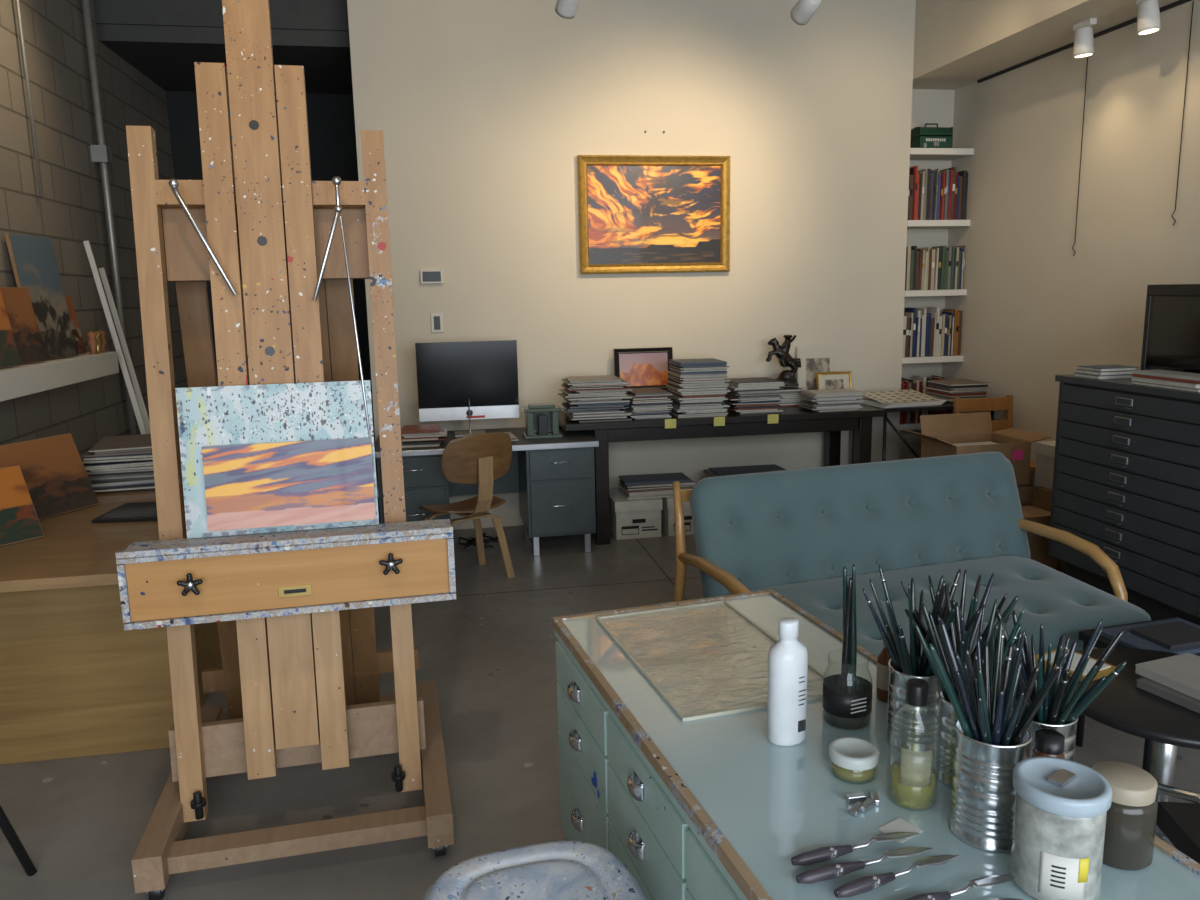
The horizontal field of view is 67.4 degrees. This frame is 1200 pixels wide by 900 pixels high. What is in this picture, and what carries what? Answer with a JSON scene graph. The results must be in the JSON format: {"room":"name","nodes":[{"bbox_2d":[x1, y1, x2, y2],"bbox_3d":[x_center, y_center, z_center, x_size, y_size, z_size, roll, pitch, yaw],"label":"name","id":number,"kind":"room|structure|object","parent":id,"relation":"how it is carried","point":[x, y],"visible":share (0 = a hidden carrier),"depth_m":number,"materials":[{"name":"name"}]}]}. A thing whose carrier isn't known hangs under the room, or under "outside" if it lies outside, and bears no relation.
{"room":"art studio","nodes":[
{"label":"art studio","id":0,"kind":"room"},
{"bbox_2d":[0,0,187,457],"bbox_3d":[-2.621,-0.854,2.261,0.200,4.300,11.000,-3,10,-10],"label":"wall","id":1,"kind":"structure","parent":0,"point":[70,211],"depth_m":5.25,"materials":[{"name":"concrete"}]},
{"bbox_2d":[16,0,42,196],"bbox_3d":[-2.966,-2.361,4.567,0.016,2.080,0.015,-3,10,-10],"label":"conduit","id":2,"kind":"object","parent":1,"relation":"attached to","point":[17,1],"visible":1,"depth_m":4.66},
{"bbox_2d":[0,351,118,401],"bbox_3d":[-2.460,-0.075,2.734,0.198,0.125,5.200,-3,10,-10],"label":"ledge shelf","id":3,"kind":"object","parent":1,"relation":"attached to","point":[36,377],"visible":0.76,"depth_m":4.40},
{"bbox_2d":[0,291,21,367],"bbox_3d":[-2.706,-0.540,3.978,0.076,0.358,0.280,-1,10,1],"label":"painting","id":4,"kind":"object","parent":3,"relation":"on","point":[9,355],"visible":1,"depth_m":4.08,"materials":[{"name":"paint"}]},
{"bbox_2d":[0,287,47,363],"bbox_3d":[-2.759,-0.590,4.269,0.076,0.358,0.260,-1,10,1],"label":"painting","id":5,"kind":"object","parent":3,"relation":"on","point":[17,301],"visible":0.78,"depth_m":4.29,"materials":[{"name":"paint"}]},
{"bbox_2d":[4,233,77,358],"bbox_3d":[-2.829,-0.775,4.574,0.090,0.618,0.360,-1,10,-1],"label":"painting","id":6,"kind":"object","parent":3,"relation":"on","point":[33,259],"visible":0.88,"depth_m":4.57,"materials":[{"name":"paint"}]},
{"bbox_2d":[65,296,86,353],"bbox_3d":[-2.879,-0.677,4.888,0.070,0.319,0.160,-2,10,-4],"label":"painting","id":7,"kind":"object","parent":3,"relation":"on","point":[81,349],"visible":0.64,"depth_m":4.92,"materials":[{"name":"paint"}]},
{"bbox_2d":[86,329,106,353],"bbox_3d":[-2.847,-0.614,5.092,0.060,0.130,0.188,-3,10,-10],"label":"ornaments","id":8,"kind":"object","parent":3,"relation":"on","point":[96,341],"visible":1,"depth_m":5.04,"materials":[{"name":"ceramic"}]},
{"bbox_2d":[82,0,136,434],"bbox_3d":[-3.098,-1.438,5.682,0.090,4.280,0.100,-3,10,-10],"label":"conduit pipe","id":9,"kind":"object","parent":1,"relation":"attached to","point":[101,154],"visible":0.69,"depth_m":5.62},
{"bbox_2d":[93,0,348,30],"bbox_3d":[-2.449,-3.211,5.814,1.590,0.900,0.020,-3,10,-10],"label":"wall","id":10,"kind":"structure","parent":0,"point":[327,15],"depth_m":5.85,"materials":[{"name":"paint"}]},
{"bbox_2d":[97,24,352,93],"bbox_3d":[-2.148,-2.865,6.702,2.450,0.100,1.480,-3,10,-10],"label":"ceiling","id":11,"kind":"structure","parent":0,"point":[166,55],"depth_m":6.12,"materials":[{"name":"paint"}]},
{"bbox_2d":[166,91,377,482],"bbox_3d":[-2.175,-1.829,7.742,2.650,4.300,0.200,-3,10,-10],"label":"wall","id":12,"kind":"structure","parent":0,"point":[331,118],"depth_m":7.48,"materials":[{"name":"paint"}]},
{"bbox_2d":[0,483,1199,899],"bbox_3d":[0.473,1.157,3.173,6.400,0.100,11.000,-3,10,-10],"label":"floor","id":13,"kind":"structure","parent":0,"point":[489,651],"depth_m":3.14,"materials":[{"name":"concrete"}]},
{"bbox_2d":[0,805,36,875],"bbox_3d":[-1.878,0.770,2.478,0.437,1.003,0.161,-2,10,-3],"label":"tripod stand","id":14,"kind":"object","parent":13,"relation":"on","point":[6,827],"visible":1,"depth_m":2.60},
{"bbox_2d":[0,463,221,764],"bbox_3d":[-2.219,0.608,4.175,1.080,0.740,2.320,-3,10,-10],"label":"wooden workbench","id":15,"kind":"object","parent":13,"relation":"on","point":[74,683],"visible":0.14,"depth_m":3.27,"materials":[{"name":"brown wood"}]},
{"bbox_2d":[0,465,43,546],"bbox_3d":[-2.339,0.230,3.395,0.144,0.280,0.360,5,12,32],"label":"painting","id":16,"kind":"object","parent":15,"relation":"on","point":[19,522],"visible":1,"depth_m":3.49,"materials":[{"name":"cardboard"}]},
{"bbox_2d":[0,433,98,519],"bbox_3d":[-2.396,0.118,3.895,0.134,0.326,0.380,2,11,18],"label":"painting","id":17,"kind":"object","parent":15,"relation":"on","point":[57,481],"visible":0.83,"depth_m":3.91,"materials":[{"name":"cardboard"}]},
{"bbox_2d":[92,502,157,522],"bbox_3d":[-1.987,0.266,3.911,0.280,0.013,0.320,-2,10,-4],"label":"tablet","id":18,"kind":"object","parent":15,"relation":"on","point":[134,511],"visible":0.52,"depth_m":3.84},
{"bbox_2d":[81,434,180,492],"bbox_3d":[-2.333,0.057,4.551,0.506,0.215,0.558,-4,10,-15],"label":"magazines","id":19,"kind":"object","parent":15,"relation":"on","point":[115,463],"visible":0.56,"depth_m":4.33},
{"bbox_2d":[83,240,150,433],"bbox_3d":[-2.826,-0.275,5.597,0.409,1.996,0.462,-3,10,-10],"label":"strips","id":20,"kind":"object","parent":13,"relation":"on","point":[136,397],"visible":0.54,"depth_m":5.43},
{"bbox_2d":[115,0,455,899],"bbox_3d":[-0.959,-0.285,2.762,0.910,2.936,0.950,-3,10,-13],"label":"easel","id":21,"kind":"object","parent":13,"relation":"on","point":[257,231],"visible":0.99,"depth_m":2.64,"materials":[{"name":"brown wood"}]},
{"bbox_2d":[175,380,378,538],"bbox_3d":[-0.941,0.024,2.650,0.540,0.434,0.053,-3,10,-13],"label":"board","id":22,"kind":"object","parent":21,"relation":"on","point":[290,412],"visible":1,"depth_m":2.63,"materials":[{"name":"cardboard"}]},
{"bbox_2d":[202,437,375,530],"bbox_3d":[-0.908,0.099,2.645,0.470,0.245,0.038,-3,10,-13],"label":"canvas","id":23,"kind":"object","parent":21,"relation":"attached to","point":[258,485],"visible":1,"depth_m":2.64,"materials":[{"name":"multicoloured fabric"}]},
{"bbox_2d":[419,432,514,577],"bbox_3d":[-0.779,0.325,5.202,0.476,0.906,0.512,-9,13,-37],"label":"chair","id":24,"kind":"object","parent":13,"relation":"on","point":[483,458],"visible":0.9,"depth_m":5.01,"materials":[{"name":"brown wood"}]},
{"bbox_2d":[458,533,498,548],"bbox_3d":[-0.780,0.593,5.905,0.296,0.060,0.293,-3,10,-10],"label":"cable","id":25,"kind":"object","parent":13,"relation":"on","point":[470,542],"visible":0.72,"depth_m":5.86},
{"bbox_2d":[374,426,598,555],"bbox_3d":[-0.740,0.279,5.888,1.380,0.735,0.720,-3,10,-10],"label":"desk","id":26,"kind":"object","parent":13,"relation":"on","point":[553,478],"visible":0.66,"depth_m":5.62,"materials":[{"name":"grey metal"}]},
{"bbox_2d":[401,424,446,447],"bbox_3d":[-1.099,-0.091,5.621,0.288,0.097,0.316,-3,10,-10],"label":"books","id":27,"kind":"object","parent":26,"relation":"on","point":[430,435],"visible":0.97,"depth_m":5.50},
{"bbox_2d":[415,340,518,436],"bbox_3d":[-0.871,-0.403,5.947,0.650,0.630,0.260,-3,10,-10],"label":"desktop computer","id":28,"kind":"object","parent":26,"relation":"on","point":[465,380],"visible":0.94,"depth_m":5.87,"materials":[{"name":"metal"}]},
{"bbox_2d":[522,403,561,438],"bbox_3d":[-0.373,-0.190,5.776,0.240,0.210,0.170,-3,10,-10],"label":"model","id":29,"kind":"object","parent":26,"relation":"on","point":[541,419],"visible":1,"depth_m":5.71},
{"bbox_2d":[422,840,646,899],"bbox_3d":[-0.115,1.114,1.749,0.438,0.508,0.438,-4,10,-15],"label":"stool","id":30,"kind":"object","parent":13,"relation":"on","point":[567,869],"visible":1,"depth_m":1.79,"materials":[{"name":"plastic"}]},
{"bbox_2d":[609,488,662,539],"bbox_3d":[0.226,0.435,6.251,0.326,0.262,0.417,-3,10,-10],"label":"storage box","id":31,"kind":"object","parent":13,"relation":"on","point":[635,518],"visible":0.94,"depth_m":6.06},
{"bbox_2d":[618,472,695,499],"bbox_3d":[0.397,0.246,6.240,0.505,0.103,0.334,-3,10,-10],"label":"magazines","id":32,"kind":"object","parent":31,"relation":"on","point":[643,486],"visible":0.88,"depth_m":6.12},
{"bbox_2d":[661,497,693,535],"bbox_3d":[0.581,0.417,6.312,0.326,0.262,0.417,-3,10,-10],"label":"storage box","id":33,"kind":"object","parent":13,"relation":"on","point":[667,514],"visible":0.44,"depth_m":6.11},
{"bbox_2d":[558,403,884,544],"bbox_3d":[0.807,0.132,6.300,2.190,0.820,0.650,-3,10,-10],"label":"work table","id":34,"kind":"object","parent":13,"relation":"on","point":[793,419],"visible":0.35,"depth_m":5.96,"materials":[{"name":"wood"}]},
{"bbox_2d":[558,375,631,422],"bbox_3d":[-0.032,-0.344,5.972,0.462,0.263,0.459,-3,10,-10],"label":"magazines","id":35,"kind":"object","parent":34,"relation":"on","point":[604,398],"visible":1,"depth_m":5.81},
{"bbox_2d":[614,347,672,391],"bbox_3d":[0.313,-0.506,6.356,0.420,0.425,0.074,-3,10,-10],"label":"painting","id":36,"kind":"object","parent":34,"relation":"on","point":[640,367],"visible":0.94,"depth_m":6.35,"materials":[{"name":"paint"}]},
{"bbox_2d":[625,388,672,418],"bbox_3d":[0.317,-0.312,6.027,0.298,0.168,0.338,-3,10,-10],"label":"magazines","id":37,"kind":"object","parent":34,"relation":"on","point":[645,403],"visible":0.82,"depth_m":5.90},
{"bbox_2d":[666,358,729,417],"bbox_3d":[0.654,-0.423,6.068,0.367,0.359,0.388,-3,10,-10],"label":"magazines","id":38,"kind":"object","parent":34,"relation":"on","point":[698,388],"visible":0.91,"depth_m":5.91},
{"bbox_2d":[665,414,778,428],"bbox_3d":[0.802,-0.189,5.902,0.775,0.060,0.006,-3,10,-10],"label":"sticky notes","id":39,"kind":"object","parent":34,"relation":"attached to","point":[771,418],"visible":1,"depth_m":5.90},
{"bbox_2d":[723,377,784,414],"bbox_3d":[1.030,-0.373,6.165,0.382,0.210,0.393,-3,10,-10],"label":"magazines","id":40,"kind":"object","parent":34,"relation":"on","point":[756,395],"visible":0.84,"depth_m":6.01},
{"bbox_2d":[779,386,803,406],"bbox_3d":[1.314,-0.385,6.463,0.268,0.120,0.212,-3,10,-10],"label":"magazines","id":41,"kind":"object","parent":34,"relation":"on","point":[792,395],"visible":0.4,"depth_m":6.38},
{"bbox_2d":[766,335,800,385],"bbox_3d":[1.311,-0.640,6.418,0.248,0.360,0.141,-1,10,1],"label":"horse sculpture","id":42,"kind":"object","parent":41,"relation":"on","point":[781,352],"visible":0.91,"depth_m":6.38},
{"bbox_2d":[797,346,838,400],"bbox_3d":[1.605,-0.563,6.624,0.320,0.399,0.055,-3,10,-10],"label":"print","id":43,"kind":"object","parent":34,"relation":"on","point":[814,359],"visible":0.54,"depth_m":6.61,"materials":[{"name":"white paper"}]},
{"bbox_2d":[797,389,864,411],"bbox_3d":[1.585,-0.342,6.186,0.391,0.121,0.281,-3,10,-10],"label":"magazines","id":44,"kind":"object","parent":34,"relation":"on","point":[827,400],"visible":1,"depth_m":6.08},
{"bbox_2d":[816,371,852,389],"bbox_3d":[1.706,-0.458,6.538,0.270,0.218,0.060,-3,10,-10],"label":"print","id":45,"kind":"object","parent":34,"relation":"on","point":[825,380],"visible":0.62,"depth_m":6.54,"materials":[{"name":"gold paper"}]},
{"bbox_2d":[552,589,1199,899],"bbox_3d":[0.437,0.947,2.046,0.748,0.708,1.620,-4,10,-17],"label":"base cabinet","id":46,"kind":"object","parent":13,"relation":"on","point":[711,808],"visible":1,"depth_m":1.88,"materials":[{"name":"paint"}]},
{"bbox_2d":[596,601,825,720],"bbox_3d":[0.284,0.533,2.381,0.414,0.008,0.674,-4,10,-17],"label":"palette","id":47,"kind":"object","parent":46,"relation":"on","point":[682,717],"visible":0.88,"depth_m":2.37},
{"bbox_2d":[767,617,807,745],"bbox_3d":[0.396,0.485,1.898,0.088,0.265,0.073,-6,11,-27],"label":"plastic bottle","id":48,"kind":"object","parent":46,"relation":"on","point":[787,657],"visible":1,"depth_m":1.87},
{"bbox_2d":[822,563,872,729],"bbox_3d":[0.544,0.423,1.964,0.106,0.360,0.111,-3,10,-10],"label":"jar","id":49,"kind":"object","parent":46,"relation":"on","point":[847,697],"visible":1,"depth_m":1.96,"materials":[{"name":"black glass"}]},
{"bbox_2d":[829,737,878,784],"bbox_3d":[0.500,0.612,1.775,0.096,0.054,0.096,-3,10,-10],"label":"jar","id":50,"kind":"object","parent":46,"relation":"on","point":[851,753],"visible":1,"depth_m":1.75,"materials":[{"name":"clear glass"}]},
{"bbox_2d":[791,832,918,865],"bbox_3d":[0.436,0.672,1.526,0.245,0.022,0.022,-4,10,-17],"label":"knife","id":51,"kind":"object","parent":46,"relation":"on","point":[821,854],"visible":1,"depth_m":1.51,"materials":[{"name":"metal"}]},
{"bbox_2d":[846,790,879,816],"bbox_3d":[0.487,0.652,1.670,0.089,0.012,0.054,-6,11,-27],"label":"metal clip","id":52,"kind":"object","parent":46,"relation":"on","point":[867,805],"visible":1,"depth_m":1.66,"materials":[{"name":"metal"}]},
{"bbox_2d":[796,847,932,883],"bbox_3d":[0.439,0.680,1.482,0.255,0.022,0.022,-4,10,-17],"label":"knife","id":53,"kind":"object","parent":46,"relation":"on","point":[829,871],"visible":1,"depth_m":1.46,"materials":[{"name":"metal"}]},
{"bbox_2d":[876,631,892,702],"bbox_3d":[0.669,0.499,2.085,0.053,0.162,0.053,-3,10,-10],"label":"bottle","id":54,"kind":"object","parent":46,"relation":"on","point":[882,677],"visible":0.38,"depth_m":2.07,"materials":[{"name":"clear glass"}]},
{"bbox_2d":[834,855,958,897],"bbox_3d":[0.483,0.684,1.453,0.245,0.022,0.022,-5,11,-21],"label":"knife","id":55,"kind":"object","parent":46,"relation":"on","point":[864,884],"visible":1,"depth_m":1.43,"materials":[{"name":"metal"}]},
{"bbox_2d":[878,818,922,842],"bbox_3d":[0.530,0.671,1.589,0.060,0.001,0.050,-8,12,-32],"label":"paper scrap","id":56,"kind":"object","parent":46,"relation":"on","point":[898,825],"visible":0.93,"depth_m":1.59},
{"bbox_2d":[889,678,939,810],"bbox_3d":[0.582,0.539,1.663,0.084,0.233,0.085,-3,10,-10],"label":"bottle","id":57,"kind":"object","parent":46,"relation":"on","point":[916,689],"visible":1,"depth_m":1.65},
{"bbox_2d":[862,564,980,754],"bbox_3d":[0.650,0.431,1.865,0.230,0.374,0.198,-3,10,-10],"label":"can","id":58,"kind":"object","parent":46,"relation":"on","point":[914,729],"visible":0.73,"depth_m":1.84,"materials":[{"name":"metal"}]},
{"bbox_2d":[904,875,1013,899],"bbox_3d":[0.554,0.691,1.405,0.245,0.022,0.022,-4,11,-18],"label":"knife","id":59,"kind":"object","parent":46,"relation":"on","point":[992,880],"visible":1,"depth_m":1.41,"materials":[{"name":"metal"}]},
{"bbox_2d":[900,569,1018,664],"bbox_3d":[0.759,0.434,1.956,0.255,0.330,0.203,-3,10,-10],"label":"can","id":60,"kind":"object","parent":46,"relation":"on","point":[971,635],"visible":0.15,"depth_m":1.94,"materials":[{"name":"metal"}]},
{"bbox_2d":[914,583,1023,787],"bbox_3d":[0.712,0.454,1.732,0.175,0.372,0.208,-3,10,-10],"label":"can","id":61,"kind":"object","parent":46,"relation":"on","point":[945,741],"visible":0.3,"depth_m":1.73,"materials":[{"name":"metal"}]},
{"bbox_2d":[929,617,1067,852],"bbox_3d":[0.651,0.482,1.534,0.203,0.389,0.216,-3,10,-10],"label":"can","id":62,"kind":"object","parent":46,"relation":"on","point":[990,741],"visible":0.92,"depth_m":1.51,"materials":[{"name":"metal"}]},
{"bbox_2d":[1032,729,1064,758],"bbox_3d":[0.801,0.582,1.613,0.052,0.157,0.052,-3,10,-10],"label":"bottle","id":63,"kind":"object","parent":46,"relation":"on","point":[1047,742],"visible":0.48,"depth_m":1.59,"materials":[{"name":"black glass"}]},
{"bbox_2d":[983,610,1126,760],"bbox_3d":[0.867,0.469,1.705,0.231,0.346,0.217,8,13,41],"label":"can","id":64,"kind":"object","parent":46,"relation":"on","point":[1062,706],"visible":0.37,"depth_m":1.66,"materials":[{"name":"metal"}]},
{"bbox_2d":[1010,756,1111,899],"bbox_3d":[0.724,0.602,1.422,0.138,0.187,0.138,-3,10,-10],"label":"jar","id":65,"kind":"object","parent":46,"relation":"on","point":[1061,807],"visible":1,"depth_m":1.38,"materials":[{"name":"plastic"}]},
{"bbox_2d":[1091,761,1157,870],"bbox_3d":[0.868,0.608,1.501,0.102,0.143,0.102,-3,10,-10],"label":"jar","id":66,"kind":"object","parent":46,"relation":"on","point":[1131,818],"visible":0.65,"depth_m":1.46,"materials":[{"name":"glass"}]},
{"bbox_2d":[673,452,1150,672],"bbox_3d":[1.255,0.552,3.701,1.683,0.884,1.085,-4,11,-18],"label":"tufted sofa","id":67,"kind":"object","parent":13,"relation":"on","point":[793,533],"visible":0.7,"depth_m":3.80,"materials":[{"name":"fabric"}]},
{"bbox_2d":[852,402,993,463],"bbox_3d":[2.360,0.049,6.610,0.940,0.815,0.570,-3,10,-10],"label":"table","id":68,"kind":"object","parent":13,"relation":"on","point":[946,405],"visible":0.1,"depth_m":6.27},
{"bbox_2d":[859,389,946,407],"bbox_3d":[2.152,-0.369,6.437,0.539,0.073,0.407,-4,10,-15],"label":"sheets","id":69,"kind":"object","parent":68,"relation":"on","point":[892,398],"visible":0.98,"depth_m":6.37,"materials":[{"name":"white paper"}]},
{"bbox_2d":[925,379,989,402],"bbox_3d":[2.611,-0.436,6.591,0.324,0.132,0.368,-3,10,-10],"label":"magazines","id":70,"kind":"object","parent":68,"relation":"on","point":[948,390],"visible":0.93,"depth_m":6.45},
{"bbox_2d":[953,395,1040,486],"bbox_3d":[2.704,0.098,6.108,0.440,0.881,0.457,-3,10,-10],"label":"wooden chair","id":71,"kind":"object","parent":13,"relation":"on","point":[998,403],"visible":0.35,"depth_m":6.23,"materials":[{"name":"orange wood"}]},
{"bbox_2d":[1017,484,1032,505],"bbox_3d":[2.331,0.409,5.652,0.550,0.440,0.400,-3,10,-10],"label":"cardboard box","id":72,"kind":"object","parent":13,"relation":"on","point":[1025,491],"visible":0.07,"depth_m":5.47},
{"bbox_2d":[903,412,1051,484],"bbox_3d":[2.324,-0.006,5.596,0.769,0.393,0.414,-3,10,-12],"label":"cardboard box","id":73,"kind":"object","parent":72,"relation":"on","point":[960,433],"visible":0.69,"depth_m":5.69,"materials":[{"name":"cardboard"}]},
{"bbox_2d":[1021,505,1057,569],"bbox_3d":[2.421,0.532,5.174,0.300,0.360,0.250,-4,10,-15],"label":"cardboard box","id":74,"kind":"object","parent":13,"relation":"on","point":[1038,545],"visible":0.2,"depth_m":5.06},
{"bbox_2d":[1033,487,1051,511],"bbox_3d":[2.841,0.314,5.264,0.420,0.140,0.360,-3,10,-12],"label":"cardboard box","id":75,"kind":"object","parent":74,"relation":"on","point":[1042,498],"visible":0.1,"depth_m":5.32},
{"bbox_2d":[1034,441,1055,489],"bbox_3d":[2.828,0.105,5.277,0.326,0.262,0.417,-3,10,-13],"label":"storage box","id":76,"kind":"object","parent":75,"relation":"on","point":[1044,450],"visible":0.03,"depth_m":5.36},
{"bbox_2d":[1057,560,1064,572],"bbox_3d":[2.825,0.532,5.299,0.460,0.300,0.400,-2,10,-7],"label":"cardboard box","id":77,"kind":"object","parent":13,"relation":"on","point":[1061,564],"visible":0.02,"depth_m":5.12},
{"bbox_2d":[1048,374,1199,624],"bbox_3d":[2.850,0.322,3.896,0.980,1.200,1.480,-3,10,-10],"label":"file cabinet","id":78,"kind":"object","parent":13,"relation":"on","point":[1126,474],"visible":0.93,"depth_m":3.98,"materials":[{"name":"metal"}]},
{"bbox_2d":[1074,365,1138,378],"bbox_3d":[2.408,-0.372,4.278,0.216,0.050,0.175,-3,10,-10],"label":"books","id":79,"kind":"object","parent":78,"relation":"on","point":[1091,371],"visible":0.9,"depth_m":4.21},
{"bbox_2d":[1131,369,1199,391],"bbox_3d":[2.450,-0.296,3.821,0.144,0.058,0.370,-3,10,-10],"label":"books","id":80,"kind":"object","parent":78,"relation":"on","point":[1186,381],"visible":1,"depth_m":3.80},
{"bbox_2d":[1140,284,1199,373],"bbox_3d":[2.873,-0.488,3.791,0.600,0.430,0.840,-3,10,-10],"label":"monitor","id":81,"kind":"object","parent":78,"relation":"on","point":[1171,334],"visible":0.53,"depth_m":3.98,"materials":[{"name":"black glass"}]},
{"bbox_2d":[1051,648,1199,847],"bbox_3d":[1.619,0.927,2.590,0.620,0.509,0.620,-3,10,-10],"label":"side table","id":82,"kind":"object","parent":13,"relation":"on","point":[1122,706],"visible":0.35,"depth_m":2.47,"materials":[{"name":"metal"}]},
{"bbox_2d":[1031,649,1115,680],"bbox_3d":[1.423,0.642,2.701,0.150,0.017,0.180,-6,11,-27],"label":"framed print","id":83,"kind":"object","parent":82,"relation":"on","point":[1106,669],"visible":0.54,"depth_m":2.67,"materials":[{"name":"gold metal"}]},
{"bbox_2d":[1135,653,1199,713],"bbox_3d":[1.692,0.657,2.492,0.265,0.051,0.304,-5,11,-21],"label":"books","id":84,"kind":"object","parent":82,"relation":"on","point":[1175,679],"visible":1,"depth_m":2.52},
{"bbox_2d":[1075,617,1199,772],"bbox_3d":[1.958,0.850,3.134,0.440,0.460,0.320,-4,10,-15],"label":"side table","id":85,"kind":"object","parent":13,"relation":"on","point":[1177,635],"visible":0.47,"depth_m":3.09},
{"bbox_2d":[1156,783,1199,863],"bbox_3d":[1.516,1.045,1.935,0.514,0.512,0.544,0,10,7],"label":"chair","id":86,"kind":"object","parent":13,"relation":"on","point":[1179,822],"visible":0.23,"depth_m":2.08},
{"bbox_3d":[0.935,0.399,6.374,0.326,0.262,0.417,-3,10,-10],"label":"storage box","id":87,"kind":"object","parent":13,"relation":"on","visible":0},
{"bbox_2d":[700,464,785,479],"bbox_3d":[1.044,0.202,6.363,0.622,0.122,0.352,-3,10,-10],"label":"magazines","id":88,"kind":"object","parent":87,"relation":"on","point":[735,470],"visible":0.33,"depth_m":6.37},
{"bbox_2d":[347,0,915,529],"bbox_3d":[0.314,-1.647,6.423,3.900,4.300,0.300,-3,10,-10],"label":"wall","id":89,"kind":"structure","parent":0,"point":[485,111],"depth_m":6.24,"materials":[{"name":"paint"}]},
{"bbox_2d":[420,270,442,283],"bbox_3d":[-1.134,-1.169,6.069,0.150,0.090,0.034,-3,10,-10],"label":"thermostat","id":90,"kind":"object","parent":89,"relation":"attached to","point":[427,276],"visible":1,"depth_m":6.05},
{"bbox_2d":[431,313,443,332],"bbox_3d":[-1.110,-0.866,6.133,0.080,0.130,0.020,-3,10,-10],"label":"light switch","id":91,"kind":"object","parent":89,"relation":"attached to","point":[436,318],"visible":1,"depth_m":6.13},
{"bbox_2d":[577,155,729,273],"bbox_3d":[0.385,-1.634,6.255,1.075,0.790,0.050,-3,10,-10],"label":"sunset painting","id":92,"kind":"object","parent":89,"relation":"attached to","point":[637,213],"visible":1,"depth_m":6.26,"materials":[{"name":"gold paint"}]},
{"bbox_2d":[898,89,954,459],"bbox_3d":[2.425,-1.794,7.015,0.950,4.300,0.150,-3,10,-10],"label":"wall niche","id":93,"kind":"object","parent":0,"point":[928,105],"depth_m":6.97,"materials":[{"name":"paint"}]},
{"bbox_2d":[899,148,973,429],"bbox_3d":[2.495,-1.208,6.896,0.506,2.075,0.298,-3,10,-10],"label":"built-in shelves","id":94,"kind":"object","parent":93,"relation":"attached to","point":[947,154],"visible":0.59,"depth_m":6.73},
{"bbox_2d":[900,375,952,423],"bbox_3d":[2.509,-0.401,7.016,0.457,0.351,0.196,-3,10,-10],"label":"books","id":95,"kind":"object","parent":94,"relation":"in","point":[917,383],"visible":0.37,"depth_m":6.92,"materials":[{"name":"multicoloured paper"}]},
{"bbox_2d":[910,123,952,147],"bbox_3d":[2.460,-2.325,6.685,0.260,0.195,0.166,-3,10,-10],"label":"toolbox","id":96,"kind":"object","parent":94,"relation":"on","point":[921,137],"visible":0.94,"depth_m":6.62,"materials":[{"name":"metal"}]},
{"bbox_2d":[902,307,962,356],"bbox_3d":[2.504,-0.913,6.928,0.488,0.369,0.200,-3,10,-10],"label":"books","id":97,"kind":"object","parent":94,"relation":"in","point":[926,331],"visible":0.94,"depth_m":6.84,"materials":[{"name":"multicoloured paper"}]},
{"bbox_2d":[905,245,965,289],"bbox_3d":[2.494,-1.384,6.845,0.488,0.326,0.199,-3,10,-10],"label":"books","id":98,"kind":"object","parent":94,"relation":"in","point":[937,267],"visible":0.92,"depth_m":6.75,"materials":[{"name":"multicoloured paper"}]},
{"bbox_2d":[907,166,967,219],"bbox_3d":[2.480,-1.917,6.749,0.480,0.390,0.197,-3,10,-10],"label":"books","id":99,"kind":"object","parent":94,"relation":"in","point":[935,194],"visible":0.8,"depth_m":6.66,"materials":[{"name":"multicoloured paper"}]},
{"bbox_2d":[913,0,1178,89],"bbox_3d":[3.232,-2.546,2.264,0.510,1.200,9.100,-3,10,-10],"label":"ceiling soffit","id":100,"kind":"structure","parent":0,"point":[958,43],"depth_m":5.70,"materials":[{"name":"paint"}]},
{"bbox_2d":[942,0,1199,505],"bbox_3d":[3.630,-1.021,2.497,0.200,4.300,9.300,-3,10,-10],"label":"wall","id":101,"kind":"structure","parent":0,"point":[1035,311],"depth_m":5.64,"materials":[{"name":"paint"}]},
{"bbox_2d":[977,0,1191,82],"bbox_3d":[3.507,-1.940,2.306,0.015,0.020,8.680,-3,10,-10],"label":"rail","id":102,"kind":"object","parent":101,"relation":"attached to","point":[1177,3],"visible":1,"depth_m":5.58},
{"bbox_2d":[1072,56,1087,255],"bbox_3d":[2.950,-1.835,5.522,0.008,1.262,0.035,-3,10,-10],"label":"hanging cable","id":103,"kind":"object","parent":102,"relation":"hanging from","point":[1087,56],"visible":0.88,"depth_m":5.52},
{"bbox_2d":[1171,1,1193,225],"bbox_3d":[3.085,-1.770,4.763,0.008,1.132,0.035,-3,10,-10],"label":"hanging cable","id":104,"kind":"object","parent":102,"relation":"hanging from","point":[1193,1],"visible":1,"depth_m":4.75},
{"bbox_3d":[0.536,-3.032,1.585,6.400,0.100,9.300,-3,10,-10],"label":"ceiling","id":105,"kind":"structure","parent":0,"visible":0},
{"bbox_2d":[555,0,578,18],"bbox_3d":[-0.160,-2.725,4.150,0.104,1.369,0.170,-5,11,-19],"label":"track light","id":106,"kind":"object","parent":105,"relation":"hanging from","point":[566,9],"visible":1,"depth_m":4.25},
{"bbox_2d":[790,0,821,25],"bbox_3d":[1.012,-2.790,4.352,0.104,1.358,0.170,-4,11,-18],"label":"track light","id":107,"kind":"object","parent":105,"relation":"hanging from","point":[803,11],"visible":1,"depth_m":4.44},
{"bbox_2d":[1073,18,1096,57],"bbox_3d":[2.756,-2.337,5.121,0.109,0.186,0.140,-3,10,-10],"label":"track light","id":108,"kind":"object","parent":105,"relation":"hanging from","point":[1083,35],"visible":1,"depth_m":5.09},
{"bbox_2d":[1136,0,1160,34],"bbox_3d":[2.841,-2.256,4.655,0.109,0.186,0.140,-3,10,-10],"label":"track light","id":109,"kind":"object","parent":105,"relation":"hanging from","point":[1148,14],"visible":1,"depth_m":4.62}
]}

